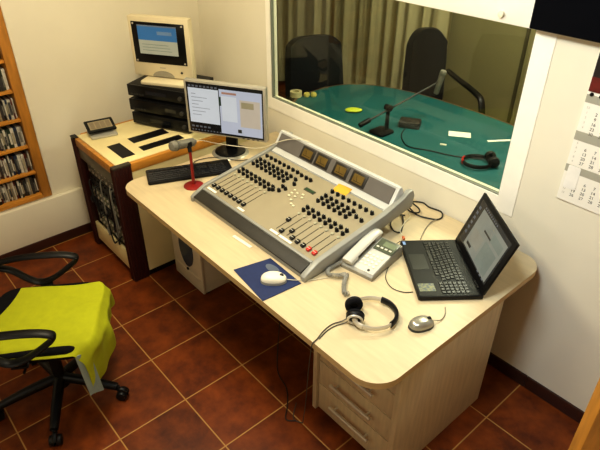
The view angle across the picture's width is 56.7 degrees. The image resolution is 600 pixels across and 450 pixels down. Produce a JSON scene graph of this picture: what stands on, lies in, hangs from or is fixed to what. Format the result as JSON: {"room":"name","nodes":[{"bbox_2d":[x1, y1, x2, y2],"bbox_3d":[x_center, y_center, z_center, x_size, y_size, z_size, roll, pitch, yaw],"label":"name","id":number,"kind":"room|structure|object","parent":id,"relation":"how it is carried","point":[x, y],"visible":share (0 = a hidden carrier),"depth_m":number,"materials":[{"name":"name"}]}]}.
{"room":"studio","nodes":[
{"label":"studio","id":0,"kind":"room"},
{"bbox_2d":[0,0,203,212],"bbox_3d":[-2.159,-0.891,2.927,3.650,2.720,0.230,-25,41,-34],"label":"wall","id":1,"kind":"structure","parent":0,"point":[74,60],"depth_m":3.51,"materials":[{"name":"paint"}]},
{"bbox_2d":[0,7,51,211],"bbox_3d":[-2.042,-0.840,3.042,0.870,1.802,0.198,-25,41,-34],"label":"shelf","id":2,"kind":"object","parent":1,"relation":"in","point":[7,61],"visible":0.48,"depth_m":3.41,"materials":[{"name":"orange wood"}]},
{"bbox_2d":[0,75,4,91],"bbox_3d":[-1.788,-0.859,3.287,0.018,0.105,0.136,-25,41,-34],"label":"case","id":3,"kind":"object","parent":2,"relation":"on","point":[1,82],"visible":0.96,"depth_m":3.25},
{"bbox_2d":[0,104,4,120],"bbox_3d":[-1.827,-0.706,3.363,0.012,0.124,0.136,-25,41,-34],"label":"case","id":4,"kind":"object","parent":2,"relation":"on","point":[1,111],"visible":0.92,"depth_m":3.33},
{"bbox_2d":[0,185,5,202],"bbox_3d":[-1.933,-0.221,3.573,0.012,0.124,0.136,-25,41,-34],"label":"case","id":5,"kind":"object","parent":2,"relation":"on","point":[1,191],"visible":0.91,"depth_m":3.53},
{"bbox_2d":[0,133,5,150],"bbox_3d":[-1.858,-0.535,3.428,0.010,0.124,0.136,-25,41,-34],"label":"case","id":6,"kind":"object","parent":2,"relation":"on","point":[1,140],"visible":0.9,"depth_m":3.39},
{"bbox_2d":[0,100,6,120],"bbox_3d":[-1.821,-0.712,3.372,0.010,0.124,0.136,-25,41,-34],"label":"case","id":7,"kind":"object","parent":2,"relation":"on","point":[0,100],"visible":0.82,"depth_m":3.33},
{"bbox_2d":[0,130,6,148],"bbox_3d":[-1.859,-0.546,3.444,0.012,0.124,0.136,-25,41,-34],"label":"case","id":8,"kind":"object","parent":2,"relation":"on","point":[0,130],"visible":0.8,"depth_m":3.40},
{"bbox_2d":[0,184,7,201],"bbox_3d":[-1.925,-0.219,3.588,0.012,0.105,0.136,-25,41,-34],"label":"case","id":9,"kind":"object","parent":2,"relation":"on","point":[2,187],"visible":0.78,"depth_m":3.54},
{"bbox_2d":[0,156,8,177],"bbox_3d":[-1.882,-0.383,3.510,0.012,0.136,0.136,-25,41,-34],"label":"case","id":10,"kind":"object","parent":2,"relation":"on","point":[1,157],"visible":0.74,"depth_m":3.46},
{"bbox_2d":[0,66,9,89],"bbox_3d":[-1.773,-0.881,3.304,0.018,0.124,0.136,-25,41,-34],"label":"case","id":11,"kind":"object","parent":2,"relation":"on","point":[1,68],"visible":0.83,"depth_m":3.26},
{"bbox_2d":[0,127,9,149],"bbox_3d":[-1.843,-0.546,3.445,0.012,0.124,0.136,-25,41,-34],"label":"case","id":12,"kind":"object","parent":2,"relation":"on","point":[1,129],"visible":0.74,"depth_m":3.40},
{"bbox_2d":[0,98,9,120],"bbox_3d":[-1.805,-0.712,3.372,0.010,0.124,0.136,-25,41,-34],"label":"case","id":13,"kind":"object","parent":2,"relation":"on","point":[3,103],"visible":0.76,"depth_m":3.33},
{"bbox_2d":[0,96,10,119],"bbox_3d":[-1.800,-0.718,3.381,0.010,0.124,0.136,-25,41,-34],"label":"case","id":14,"kind":"object","parent":2,"relation":"on","point":[2,98],"visible":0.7,"depth_m":3.33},
{"bbox_2d":[1,183,9,201],"bbox_3d":[-1.915,-0.230,3.588,0.010,0.124,0.136,-25,41,-34],"label":"case","id":15,"kind":"object","parent":2,"relation":"on","point":[3,184],"visible":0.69,"depth_m":3.54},
{"bbox_2d":[1,126,10,147],"bbox_3d":[-1.839,-0.554,3.457,0.010,0.124,0.136,-25,41,-34],"label":"case","id":16,"kind":"object","parent":2,"relation":"on","point":[1,126],"visible":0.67,"depth_m":3.41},
{"bbox_2d":[2,156,10,176],"bbox_3d":[-1.873,-0.381,3.520,0.010,0.124,0.136,-25,41,-34],"label":"case","id":17,"kind":"object","parent":2,"relation":"on","point":[2,156],"visible":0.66,"depth_m":3.48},
{"bbox_2d":[2,155,12,176],"bbox_3d":[-1.867,-0.386,3.527,0.010,0.124,0.136,-25,41,-34],"label":"case","id":18,"kind":"object","parent":2,"relation":"on","point":[2,155],"visible":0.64,"depth_m":3.48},
{"bbox_2d":[1,95,14,119],"bbox_3d":[-1.783,-0.720,3.384,0.018,0.124,0.136,-25,41,-34],"label":"case","id":19,"kind":"object","parent":2,"relation":"on","point":[3,96],"visible":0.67,"depth_m":3.34,"materials":[{"name":"plastic"}]},
{"bbox_2d":[4,183,11,200],"bbox_3d":[-1.904,-0.233,3.592,0.010,0.124,0.136,-25,41,-34],"label":"case","id":20,"kind":"object","parent":2,"relation":"on","point":[6,186],"visible":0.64,"depth_m":3.54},
{"bbox_2d":[2,126,14,147],"bbox_3d":[-1.825,-0.557,3.462,0.018,0.124,0.136,-25,41,-34],"label":"case","id":21,"kind":"object","parent":2,"relation":"on","point":[4,127],"visible":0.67,"depth_m":3.42,"materials":[{"name":"plastic"}]},
{"bbox_2d":[4,154,13,174],"bbox_3d":[-1.863,-0.399,3.535,0.010,0.136,0.136,-25,41,-34],"label":"case","id":22,"kind":"object","parent":2,"relation":"on","point":[6,155],"visible":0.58,"depth_m":3.48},
{"bbox_2d":[6,182,13,199],"bbox_3d":[-1.899,-0.239,3.601,0.010,0.124,0.136,-25,41,-34],"label":"case","id":23,"kind":"object","parent":2,"relation":"on","point":[6,182],"visible":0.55,"depth_m":3.56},
{"bbox_2d":[4,95,16,118],"bbox_3d":[-1.773,-0.726,3.393,0.010,0.124,0.136,-25,41,-34],"label":"case","id":24,"kind":"object","parent":2,"relation":"on","point":[4,95],"visible":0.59,"depth_m":3.35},
{"bbox_2d":[5,125,17,146],"bbox_3d":[-1.810,-0.564,3.472,0.018,0.124,0.136,-25,41,-34],"label":"case","id":25,"kind":"object","parent":2,"relation":"on","point":[7,126],"visible":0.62,"depth_m":3.43,"materials":[{"name":"plastic"}]},
{"bbox_2d":[7,154,15,174],"bbox_3d":[-1.852,-0.396,3.542,0.010,0.124,0.136,-25,41,-34],"label":"case","id":26,"kind":"object","parent":2,"relation":"on","point":[10,159],"visible":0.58,"depth_m":3.50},
{"bbox_2d":[8,182,15,200],"bbox_3d":[-1.882,-0.238,3.600,0.012,0.124,0.136,-25,41,-34],"label":"case","id":27,"kind":"object","parent":2,"relation":"on","point":[9,183],"visible":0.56,"depth_m":3.55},
{"bbox_2d":[7,94,17,117],"bbox_3d":[-1.773,-0.734,3.406,0.010,0.124,0.136,-25,41,-34],"label":"case","id":28,"kind":"object","parent":2,"relation":"on","point":[7,94],"visible":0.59,"depth_m":3.36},
{"bbox_2d":[8,154,17,173],"bbox_3d":[-1.848,-0.403,3.553,0.010,0.124,0.136,-25,41,-34],"label":"case","id":29,"kind":"object","parent":2,"relation":"on","point":[8,154],"visible":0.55,"depth_m":3.50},
{"bbox_2d":[9,124,20,146],"bbox_3d":[-1.796,-0.571,3.483,0.018,0.124,0.136,-25,41,-34],"label":"case","id":30,"kind":"object","parent":2,"relation":"on","point":[10,125],"visible":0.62,"depth_m":3.44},
{"bbox_2d":[10,153,19,174],"bbox_3d":[-1.831,-0.402,3.551,0.010,0.124,0.136,-25,41,-34],"label":"case","id":31,"kind":"object","parent":2,"relation":"on","point":[11,154],"visible":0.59,"depth_m":3.51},
{"bbox_2d":[12,153,20,173],"bbox_3d":[-1.828,-0.409,3.562,0.010,0.124,0.136,-25,41,-34],"label":"case","id":32,"kind":"object","parent":2,"relation":"on","point":[12,153],"visible":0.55,"depth_m":3.52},
{"bbox_2d":[13,180,20,197],"bbox_3d":[-1.861,-0.258,3.620,0.010,0.136,0.136,-25,41,-34],"label":"case","id":33,"kind":"object","parent":2,"relation":"on","point":[19,195],"visible":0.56,"depth_m":3.58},
{"bbox_2d":[12,123,23,145],"bbox_3d":[-1.779,-0.575,3.490,0.018,0.124,0.136,-25,41,-34],"label":"case","id":34,"kind":"object","parent":2,"relation":"on","point":[13,124],"visible":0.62,"depth_m":3.44,"materials":[{"name":"plastic"}]},
{"bbox_2d":[13,152,23,172],"bbox_3d":[-1.816,-0.414,3.570,0.018,0.124,0.136,-25,41,-34],"label":"case","id":35,"kind":"object","parent":2,"relation":"on","point":[15,153],"visible":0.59,"depth_m":3.52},
{"bbox_2d":[16,179,22,197],"bbox_3d":[-1.850,-0.256,3.627,0.010,0.124,0.136,-25,41,-34],"label":"case","id":36,"kind":"object","parent":2,"relation":"on","point":[17,182],"visible":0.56,"depth_m":3.58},
{"bbox_2d":[15,123,25,144],"bbox_3d":[-1.768,-0.581,3.499,0.010,0.124,0.136,-25,41,-34],"label":"case","id":37,"kind":"object","parent":2,"relation":"on","point":[15,123],"visible":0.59,"depth_m":3.45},
{"bbox_2d":[17,179,24,196],"bbox_3d":[-1.842,-0.260,3.634,0.010,0.124,0.136,-25,41,-34],"label":"case","id":38,"kind":"object","parent":2,"relation":"on","point":[17,179],"visible":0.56,"depth_m":3.59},
{"bbox_2d":[17,151,27,172],"bbox_3d":[-1.795,-0.416,3.574,0.018,0.124,0.136,-25,41,-34],"label":"case","id":39,"kind":"object","parent":2,"relation":"on","point":[18,152],"visible":0.61,"depth_m":3.53,"materials":[{"name":"plastic"}]},
{"bbox_2d":[20,178,27,195],"bbox_3d":[-1.829,-0.270,3.649,0.010,0.124,0.136,-25,41,-34],"label":"case","id":40,"kind":"object","parent":2,"relation":"on","point":[20,178],"visible":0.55,"depth_m":3.60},
{"bbox_2d":[20,151,28,171],"bbox_3d":[-1.787,-0.423,3.584,0.010,0.124,0.136,-25,41,-34],"label":"case","id":41,"kind":"object","parent":2,"relation":"on","point":[20,151],"visible":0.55,"depth_m":3.54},
{"bbox_2d":[21,150,30,170],"bbox_3d":[-1.781,-0.429,3.593,0.012,0.124,0.136,-25,41,-34],"label":"case","id":42,"kind":"object","parent":2,"relation":"on","point":[23,151],"visible":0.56,"depth_m":3.55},
{"bbox_2d":[23,177,29,195],"bbox_3d":[-1.819,-0.273,3.654,0.010,0.124,0.136,-25,41,-34],"label":"case","id":43,"kind":"object","parent":2,"relation":"on","point":[23,177],"visible":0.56,"depth_m":3.61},
{"bbox_2d":[24,177,31,194],"bbox_3d":[-1.811,-0.277,3.660,0.010,0.124,0.136,-25,41,-34],"label":"case","id":44,"kind":"object","parent":2,"relation":"on","point":[24,177],"visible":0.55,"depth_m":3.61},
{"bbox_2d":[24,149,32,169],"bbox_3d":[-1.771,-0.437,3.595,0.010,0.136,0.136,-25,41,-34],"label":"case","id":45,"kind":"object","parent":2,"relation":"on","point":[25,150],"visible":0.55,"depth_m":3.54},
{"bbox_2d":[27,176,35,193],"bbox_3d":[-1.791,-0.285,3.673,0.018,0.124,0.136,-25,41,-34],"label":"case","id":46,"kind":"object","parent":2,"relation":"on","point":[29,177],"visible":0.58,"depth_m":3.63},
{"bbox_2d":[31,174,38,191],"bbox_3d":[-1.775,-0.301,3.687,0.010,0.136,0.136,-25,41,-34],"label":"case","id":47,"kind":"object","parent":2,"relation":"on","point":[33,175],"visible":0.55,"depth_m":3.64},
{"bbox_2d":[0,186,89,254],"bbox_3d":[-2.079,0.158,3.493,3.650,0.345,0.036,-25,41,-34],"label":"trim","id":48,"kind":"structure","parent":1,"relation":"attached to","point":[36,221],"depth_m":3.71,"materials":[{"name":"paint"}]},
{"bbox_2d":[0,222,92,258],"bbox_3d":[-2.069,0.285,3.551,3.638,0.070,0.010,-25,41,-34],"label":"baseboard","id":49,"kind":"structure","parent":1,"relation":"attached to","point":[83,229],"depth_m":3.81,"materials":[{"name":"wood"}]},
{"bbox_2d":[0,81,578,449],"bbox_3d":[-0.632,0.313,3.659,5.900,0.080,6.200,-25,41,-34],"label":"floor","id":50,"kind":"structure","parent":0,"point":[198,369],"depth_m":2.79,"materials":[{"name":"tile"}]},
{"bbox_2d":[0,251,128,446],"bbox_3d":[-1.176,0.395,2.465,0.660,1.085,0.621,-5,34,-8],"label":"office chair","id":51,"kind":"object","parent":50,"relation":"on","point":[60,377],"visible":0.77,"depth_m":2.62,"materials":[{"name":"black plastic"}]},
{"bbox_2d":[0,281,115,385],"bbox_3d":[-1.133,0.514,2.575,0.536,0.282,0.492,-5,34,-8],"label":"cloth","id":52,"kind":"object","parent":51,"relation":"on","point":[80,315],"visible":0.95,"depth_m":2.49,"materials":[{"name":"fabric"}]},
{"bbox_2d":[75,355,103,395],"bbox_3d":[-0.915,0.648,2.423,0.030,0.250,0.074,29,43,36],"label":"cloth","id":53,"kind":"object","parent":51,"relation":"attached to","point":[98,386],"visible":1,"depth_m":2.44,"materials":[{"name":"fabric"}]},
{"bbox_2d":[70,119,248,281],"bbox_3d":[-0.837,-0.283,3.762,1.050,0.802,0.602,-25,41,-34],"label":"equipment rack","id":54,"kind":"object","parent":50,"relation":"on","point":[122,158],"visible":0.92,"depth_m":3.40,"materials":[{"name":"beige wood"}]},
{"bbox_2d":[84,117,117,139],"bbox_3d":[-1.232,-0.600,3.449,0.172,0.070,0.150,-18,37,-26],"label":"panel","id":55,"kind":"object","parent":54,"relation":"on","point":[103,127],"visible":1,"depth_m":3.44,"materials":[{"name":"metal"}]},
{"bbox_2d":[97,209,124,242],"bbox_3d":[-1.085,-0.032,3.665,0.318,0.093,0.455,-25,41,-34],"label":"rack","id":56,"kind":"object","parent":54,"relation":"in","point":[103,220],"visible":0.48,"depth_m":3.60,"materials":[{"name":"black plastic"}]},
{"bbox_2d":[100,180,110,234],"bbox_3d":[-1.216,-0.111,3.478,0.035,0.402,0.057,-25,41,-34],"label":"cable","id":57,"kind":"object","parent":56,"relation":"attached to","point":[108,230],"visible":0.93,"depth_m":3.43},
{"bbox_2d":[94,196,121,229],"bbox_3d":[-1.084,-0.113,3.612,0.318,0.088,0.455,-25,41,-34],"label":"rack","id":58,"kind":"object","parent":56,"relation":"on","point":[109,214],"visible":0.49,"depth_m":3.55,"materials":[{"name":"black plastic"}]},
{"bbox_2d":[89,179,107,216],"bbox_3d":[-1.281,-0.166,3.531,0.035,0.217,0.165,-25,41,-34],"label":"cable","id":59,"kind":"object","parent":58,"relation":"attached to","point":[90,179],"visible":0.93,"depth_m":3.54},
{"bbox_2d":[94,186,104,217],"bbox_3d":[-1.273,-0.145,3.534,0.035,0.221,0.027,-25,41,-34],"label":"cable","id":60,"kind":"object","parent":58,"relation":"attached to","point":[96,186],"visible":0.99,"depth_m":3.52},
{"bbox_2d":[92,185,118,216],"bbox_3d":[-1.084,-0.186,3.564,0.318,0.073,0.455,-25,41,-34],"label":"rack","id":61,"kind":"object","parent":58,"relation":"on","point":[106,200],"visible":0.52,"depth_m":3.50,"materials":[{"name":"black plastic"}]},
{"bbox_2d":[89,171,116,205],"bbox_3d":[-1.083,-0.262,3.515,0.318,0.093,0.455,-25,41,-34],"label":"rack","id":62,"kind":"object","parent":61,"relation":"on","point":[95,181],"visible":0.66,"depth_m":3.46,"materials":[{"name":"black plastic"}]},
{"bbox_2d":[87,163,113,190],"bbox_3d":[-1.083,-0.343,3.461,0.318,0.088,0.455,-25,41,-34],"label":"rack","id":63,"kind":"object","parent":62,"relation":"on","point":[93,171],"visible":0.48,"depth_m":3.41,"materials":[{"name":"black plastic"}]},
{"bbox_2d":[108,189,115,232],"bbox_3d":[-1.139,-0.090,3.387,0.035,0.319,0.042,-25,41,-34],"label":"cable","id":64,"kind":"object","parent":63,"relation":"attached to","point":[110,189],"visible":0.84,"depth_m":3.37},
{"bbox_2d":[110,190,119,238],"bbox_3d":[-1.126,-0.068,3.383,0.035,0.342,0.058,-25,41,-34],"label":"cable","id":65,"kind":"object","parent":63,"relation":"attached to","point":[117,231],"visible":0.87,"depth_m":3.38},
{"bbox_2d":[109,187,120,230],"bbox_3d":[-1.097,-0.094,3.327,0.035,0.274,0.073,-25,41,-34],"label":"cable","id":66,"kind":"object","parent":63,"relation":"attached to","point":[110,187],"visible":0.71,"depth_m":3.33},
{"bbox_2d":[112,196,122,244],"bbox_3d":[-1.120,-0.025,3.402,0.035,0.351,0.021,-25,41,-34],"label":"cable","id":67,"kind":"object","parent":62,"relation":"attached to","point":[112,196],"visible":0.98,"depth_m":3.42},
{"bbox_2d":[100,184,117,243],"bbox_3d":[-1.177,-0.059,3.459,0.035,0.404,0.112,-25,41,-34],"label":"cable","id":68,"kind":"object","parent":56,"relation":"attached to","point":[101,184],"visible":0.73,"depth_m":3.51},
{"bbox_2d":[132,110,191,132],"bbox_3d":[-0.813,-0.723,3.626,0.434,0.084,0.345,13,35,19],"label":"deck","id":69,"kind":"object","parent":54,"relation":"on","point":[142,117],"visible":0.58,"depth_m":3.50,"materials":[{"name":"black plastic"}]},
{"bbox_2d":[129,96,186,118],"bbox_3d":[-0.820,-0.797,3.580,0.434,0.084,0.345,13,35,19],"label":"deck","id":70,"kind":"object","parent":69,"relation":"on","point":[149,105],"visible":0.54,"depth_m":3.45,"materials":[{"name":"black plastic"}]},
{"bbox_2d":[127,75,213,104],"bbox_3d":[-0.824,-0.881,3.549,0.434,0.084,0.345,13,35,19],"label":"deck","id":71,"kind":"object","parent":70,"relation":"on","point":[135,88],"visible":0.55,"depth_m":3.43,"materials":[{"name":"black plastic"}]},
{"bbox_2d":[127,13,196,87],"bbox_3d":[-0.850,-1.072,3.409,0.402,0.389,0.200,9,34,13],"label":"computer","id":72,"kind":"object","parent":71,"relation":"on","point":[162,46],"visible":0.94,"depth_m":3.39,"materials":[{"name":"beige plastic"}]},
{"bbox_2d":[153,71,174,77],"bbox_3d":[-0.854,-0.944,3.480,0.147,0.037,0.002,9,34,13],"label":"speaker grille","id":73,"kind":"object","parent":72,"relation":"attached to","point":[160,73],"depth_m":3.48,"materials":[{"name":"plastic"}]},
{"bbox_2d":[171,232,230,293],"bbox_3d":[-0.530,0.110,3.491,0.446,0.445,0.327,-25,41,-34],"label":"case","id":74,"kind":"object","parent":50,"relation":"on","point":[204,276],"visible":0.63,"depth_m":3.38,"materials":[{"name":"white plastic"}]},
{"bbox_2d":[277,321,295,420],"bbox_3d":[-0.074,0.507,2.655,0.076,0.700,0.499,-2,33,-4],"label":"cable","id":75,"kind":"object","parent":50,"relation":"on","point":[279,321],"visible":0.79,"depth_m":2.86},
{"bbox_2d":[285,34,342,100],"bbox_3d":[0.196,-0.854,4.365,0.635,1.109,0.657,-12,35,-18],"label":"chair","id":76,"kind":"object","parent":50,"relation":"on","point":[312,62],"visible":0.23,"depth_m":4.33,"materials":[{"name":"fabric"}]},
{"bbox_2d":[126,131,536,449],"bbox_3d":[0.047,0.284,2.957,1.105,0.746,1.896,-25,41,-34],"label":"desk","id":77,"kind":"object","parent":50,"relation":"on","point":[437,373],"depth_m":2.31,"materials":[{"name":"laminate"}]},
{"bbox_2d":[168,138,203,190],"bbox_3d":[-0.596,-0.327,2.950,0.167,0.283,0.112,-25,41,-34],"label":"table microphone","id":78,"kind":"object","parent":77,"relation":"on","point":[175,145],"visible":0.98,"depth_m":2.93,"materials":[{"name":"red paint"}]},
{"bbox_2d":[168,140,180,150],"bbox_3d":[-0.646,-0.407,2.866,0.055,0.057,0.057,-25,41,-34],"label":"grille","id":79,"kind":"object","parent":78,"relation":"attached to","point":[175,145],"depth_m":2.85,"materials":[{"name":"grey metal"}]},
{"bbox_2d":[146,159,231,184],"bbox_3d":[-0.627,-0.305,3.156,0.476,0.021,0.164,-10,35,-16],"label":"keyboard","id":80,"kind":"object","parent":77,"relation":"on","point":[217,167],"visible":0.97,"depth_m":3.13,"materials":[{"name":"black plastic"}]},
{"bbox_2d":[183,77,268,160],"bbox_3d":[-0.417,-0.628,3.266,0.504,0.443,0.224,10,34,15],"label":"monitor","id":81,"kind":"object","parent":77,"relation":"on","point":[233,111],"visible":0.98,"depth_m":3.20,"materials":[{"name":"silver metal"}]},
{"bbox_2d":[234,258,300,300],"bbox_3d":[-0.145,0.221,2.372,0.193,0.004,0.246,-22,39,-30],"label":"mouse pad","id":82,"kind":"object","parent":77,"relation":"on","point":[251,274],"visible":0.78,"depth_m":2.36,"materials":[{"name":"fabric"}]},
{"bbox_2d":[260,271,286,285],"bbox_3d":[-0.111,0.219,2.336,0.112,0.038,0.069,0,33,-1],"label":"mouse","id":83,"kind":"object","parent":82,"relation":"on","point":[270,278],"visible":1,"depth_m":2.32,"materials":[{"name":"white plastic"}]},
{"bbox_2d":[190,130,413,281],"bbox_3d":[-0.013,-0.159,2.756,0.698,0.222,0.900,-25,41,-34],"label":"mixing console","id":84,"kind":"object","parent":77,"relation":"on","point":[283,199],"visible":1,"depth_m":2.68,"materials":[{"name":"grey paint"}]},
{"bbox_2d":[198,139,312,148],"bbox_3d":[-0.145,-0.406,3.117,0.832,0.230,0.197,0,33,-1],"label":"microphone cable","id":85,"kind":"object","parent":84,"relation":"on","point":[286,139],"visible":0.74,"depth_m":3.12,"materials":[{"name":"plastic"}]},
{"bbox_2d":[334,184,351,195],"bbox_3d":[0.208,-0.175,2.743,0.086,0.018,0.053,27,42,35],"label":"sticky note","id":86,"kind":"object","parent":84,"relation":"on","point":[340,188],"visible":0.97,"depth_m":2.74,"materials":[{"name":"yellow paper"}]},
{"bbox_2d":[293,319,345,422],"bbox_3d":[0.018,0.645,2.385,0.197,0.762,0.296,-25,41,-34],"label":"headphone cable","id":87,"kind":"object","parent":77,"relation":"hanging from","point":[344,319],"visible":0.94,"depth_m":2.14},
{"bbox_2d":[319,321,347,338],"bbox_3d":[0.130,0.386,2.107,0.162,0.018,0.021,-23,40,-31],"label":"headphone cable","id":88,"kind":"object","parent":77,"relation":"on","point":[347,321],"visible":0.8,"depth_m":2.11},
{"bbox_2d":[325,228,402,295],"bbox_3d":[0.257,0.148,2.405,0.196,0.095,0.400,25,40,32],"label":"telephone","id":89,"kind":"object","parent":77,"relation":"on","point":[373,254],"visible":1,"depth_m":2.42,"materials":[{"name":"white plastic"}]},
{"bbox_2d":[345,296,398,330],"bbox_3d":[0.279,0.330,2.147,0.207,0.073,0.182,0,33,0],"label":"headphones","id":90,"kind":"object","parent":77,"relation":"on","point":[354,315],"visible":1,"depth_m":2.12,"materials":[{"name":"silver metal"}]},
{"bbox_2d":[345,296,362,310],"bbox_3d":[0.210,0.310,2.178,0.069,0.071,0.060,-25,41,-34],"label":"ear cup","id":91,"kind":"object","parent":90,"relation":"on","point":[352,302],"depth_m":2.16,"materials":[{"name":"black fabric"}]},
{"bbox_2d":[346,309,364,324],"bbox_3d":[0.210,0.349,2.116,0.064,0.072,0.068,-25,41,-34],"label":"ear cup","id":92,"kind":"object","parent":90,"relation":"on","point":[353,316],"depth_m":2.10,"materials":[{"name":"black plastic"}]},
{"bbox_2d":[390,214,404,232],"bbox_3d":[0.475,-0.010,2.724,0.068,0.010,0.174,8,34,11],"label":"power cable","id":93,"kind":"object","parent":77,"relation":"on","point":[402,215],"visible":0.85,"depth_m":2.70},
{"bbox_2d":[385,241,410,292],"bbox_3d":[0.414,0.177,2.436,0.102,0.012,0.357,0,33,0],"label":"cable","id":94,"kind":"object","parent":77,"relation":"on","point":[399,241],"visible":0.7,"depth_m":2.32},
{"bbox_2d":[408,315,433,332],"bbox_3d":[0.463,0.371,2.118,0.105,0.038,0.067,-12,35,-18],"label":"mouse","id":95,"kind":"object","parent":77,"relation":"on","point":[422,323],"visible":1,"depth_m":2.10,"materials":[{"name":"grey plastic"}]},
{"bbox_2d":[407,201,442,219],"bbox_3d":[0.630,-0.076,2.818,0.128,0.021,0.202,-25,41,-34],"label":"power cable","id":96,"kind":"object","parent":77,"relation":"on","point":[411,211],"visible":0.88,"depth_m":2.81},
{"bbox_2d":[400,193,519,300],"bbox_3d":[0.649,0.083,2.348,0.358,0.272,0.400,-1,33,-2],"label":"laptop","id":97,"kind":"object","parent":77,"relation":"on","point":[466,267],"visible":1,"depth_m":2.35,"materials":[{"name":"black plastic"}]},
{"bbox_2d":[312,350,395,449],"bbox_3d":[0.437,0.589,2.527,0.638,0.709,0.458,-25,41,-34],"label":"drawer pedestal","id":98,"kind":"object","parent":50,"relation":"on","point":[365,414],"visible":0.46,"depth_m":2.42,"materials":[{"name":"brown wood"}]},
{"bbox_2d":[292,84,513,188],"bbox_3d":[0.774,-0.322,3.884,1.150,0.752,2.000,-25,41,-34],"label":"table","id":99,"kind":"object","parent":50,"relation":"on","point":[439,117],"depth_m":3.77,"materials":[{"name":"teal fabric"}]},
{"bbox_2d":[290,89,301,97],"bbox_3d":[-0.030,-0.986,4.171,0.090,0.038,0.090,-25,41,-34],"label":"tape roll","id":100,"kind":"object","parent":99,"relation":"on","point":[294,93],"visible":1,"depth_m":4.14,"materials":[{"name":"plastic"}]},
{"bbox_2d":[345,107,361,111],"bbox_3d":[0.378,-0.811,3.917,0.124,0.028,0.068,1,33,1],"label":"case","id":101,"kind":"object","parent":99,"relation":"on","point":[351,109],"visible":1,"depth_m":3.90,"materials":[{"name":"plastic"}]},
{"bbox_2d":[358,69,446,136],"bbox_3d":[0.650,-0.791,3.600,0.677,0.345,0.130,-20,38,-28],"label":"boom microphone","id":102,"kind":"object","parent":99,"relation":"on","point":[380,131],"visible":1,"depth_m":3.60,"materials":[{"name":"black plastic"}]},
{"bbox_2d":[398,117,421,129],"bbox_3d":[0.733,-0.680,3.708,0.140,0.042,0.100,11,35,16],"label":"amplifier","id":103,"kind":"object","parent":99,"relation":"on","point":[411,123],"visible":1,"depth_m":3.68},
{"bbox_2d":[401,127,483,158],"bbox_3d":[0.818,-0.481,3.428,0.206,0.015,0.605,-25,41,-34],"label":"headphone cable","id":104,"kind":"object","parent":99,"relation":"on","point":[405,127],"visible":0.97,"depth_m":3.39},
{"bbox_2d":[448,131,470,137],"bbox_3d":[1.036,-0.588,3.608,0.140,0.001,0.080,8,34,11],"label":"paper card","id":105,"kind":"object","parent":99,"relation":"on","point":[451,133],"visible":1,"depth_m":3.60,"materials":[{"name":"paper"}]},
{"bbox_2d":[461,151,499,169],"bbox_3d":[1.046,-0.382,3.235,0.210,0.067,0.162,1,33,1],"label":"headphones","id":106,"kind":"object","parent":99,"relation":"on","point":[490,157],"visible":1,"depth_m":3.20,"materials":[{"name":"black plastic"}]},
{"bbox_2d":[484,151,495,161],"bbox_3d":[1.118,-0.402,3.266,0.067,0.067,0.028,1,33,1],"label":"ear cup","id":107,"kind":"object","parent":106,"relation":"on","point":[489,154],"depth_m":3.25,"materials":[{"name":"black plastic"}]},
{"bbox_2d":[488,157,499,167],"bbox_3d":[1.117,-0.360,3.202,0.067,0.067,0.028,1,33,1],"label":"ear cup","id":108,"kind":"object","parent":106,"relation":"on","point":[493,162],"depth_m":3.19,"materials":[{"name":"black plastic"}]},
{"bbox_2d":[402,27,484,113],"bbox_3d":[1.040,-0.858,4.327,0.596,1.166,0.706,-6,34,-9],"label":"chair","id":109,"kind":"object","parent":50,"relation":"on","point":[426,48],"visible":0.41,"depth_m":4.33,"materials":[{"name":"fabric"}]},
{"bbox_2d":[568,378,599,449],"bbox_3d":[1.136,0.523,1.431,0.740,2.012,0.149,4,33,6],"label":"door","id":110,"kind":"structure","parent":50,"relation":"on","point":[587,435],"depth_m":1.49,"materials":[{"name":"orange wood"}]},
{"bbox_2d":[197,0,599,411],"bbox_3d":[-0.079,-1.117,3.293,0.050,2.720,6.200,-25,41,-34],"label":"wall","id":111,"kind":"structure","parent":0,"point":[548,329],"depth_m":2.54,"materials":[{"name":"paint"}]},
{"bbox_2d":[265,0,557,216],"bbox_3d":[0.371,-0.813,2.817,0.059,0.973,1.787,-25,41,-34],"label":"window","id":112,"kind":"structure","parent":111,"relation":"in","point":[513,12],"depth_m":2.46,"materials":[{"name":"white paint"}]},
{"bbox_2d":[487,352,583,423],"bbox_3d":[0.586,0.440,3.336,0.012,0.075,3.882,-25,41,-34],"label":"baseboard","id":113,"kind":"structure","parent":111,"relation":"attached to","point":[527,382],"depth_m":2.76,"materials":[{"name":"wood"}]},
{"bbox_2d":[529,0,599,42],"bbox_3d":[0.974,-0.755,1.999,0.048,0.134,0.267,-25,41,-34],"label":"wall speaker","id":114,"kind":"object","parent":111,"relation":"attached to","point":[580,19],"visible":1,"depth_m":1.99,"materials":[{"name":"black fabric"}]},
{"bbox_2d":[556,52,599,214],"bbox_3d":[1.175,-0.313,2.049,0.009,0.630,0.316,-25,41,-34],"label":"wall calendar","id":115,"kind":"object","parent":111,"relation":"attached to","point":[580,182],"visible":1,"depth_m":2.17,"materials":[{"name":"paper"}]},
{"bbox_2d":[443,12,535,124],"bbox_3d":[1.522,-1.875,4.468,0.120,2.720,6.200,-25,41,-34],"label":"wall","id":116,"kind":"structure","parent":0,"point":[486,54],"depth_m":4.66,"materials":[{"name":"paint"}]},
{"bbox_2d":[276,0,452,88],"bbox_3d":[0.326,-2.432,5.434,0.114,2.500,2.850,-26,41,-34],"label":"curtain","id":117,"kind":"object","parent":116,"relation":"hanging from","point":[373,35],"visible":0.41,"depth_m":5.43,"materials":[{"name":"fabric"}]},
{"bbox_2d":[507,28,530,122],"bbox_3d":[1.759,-1.669,4.155,0.015,2.720,0.025,-25,41,-34],"label":"trim","id":118,"kind":"structure","parent":116,"relation":"attached to","point":[527,36],"depth_m":4.45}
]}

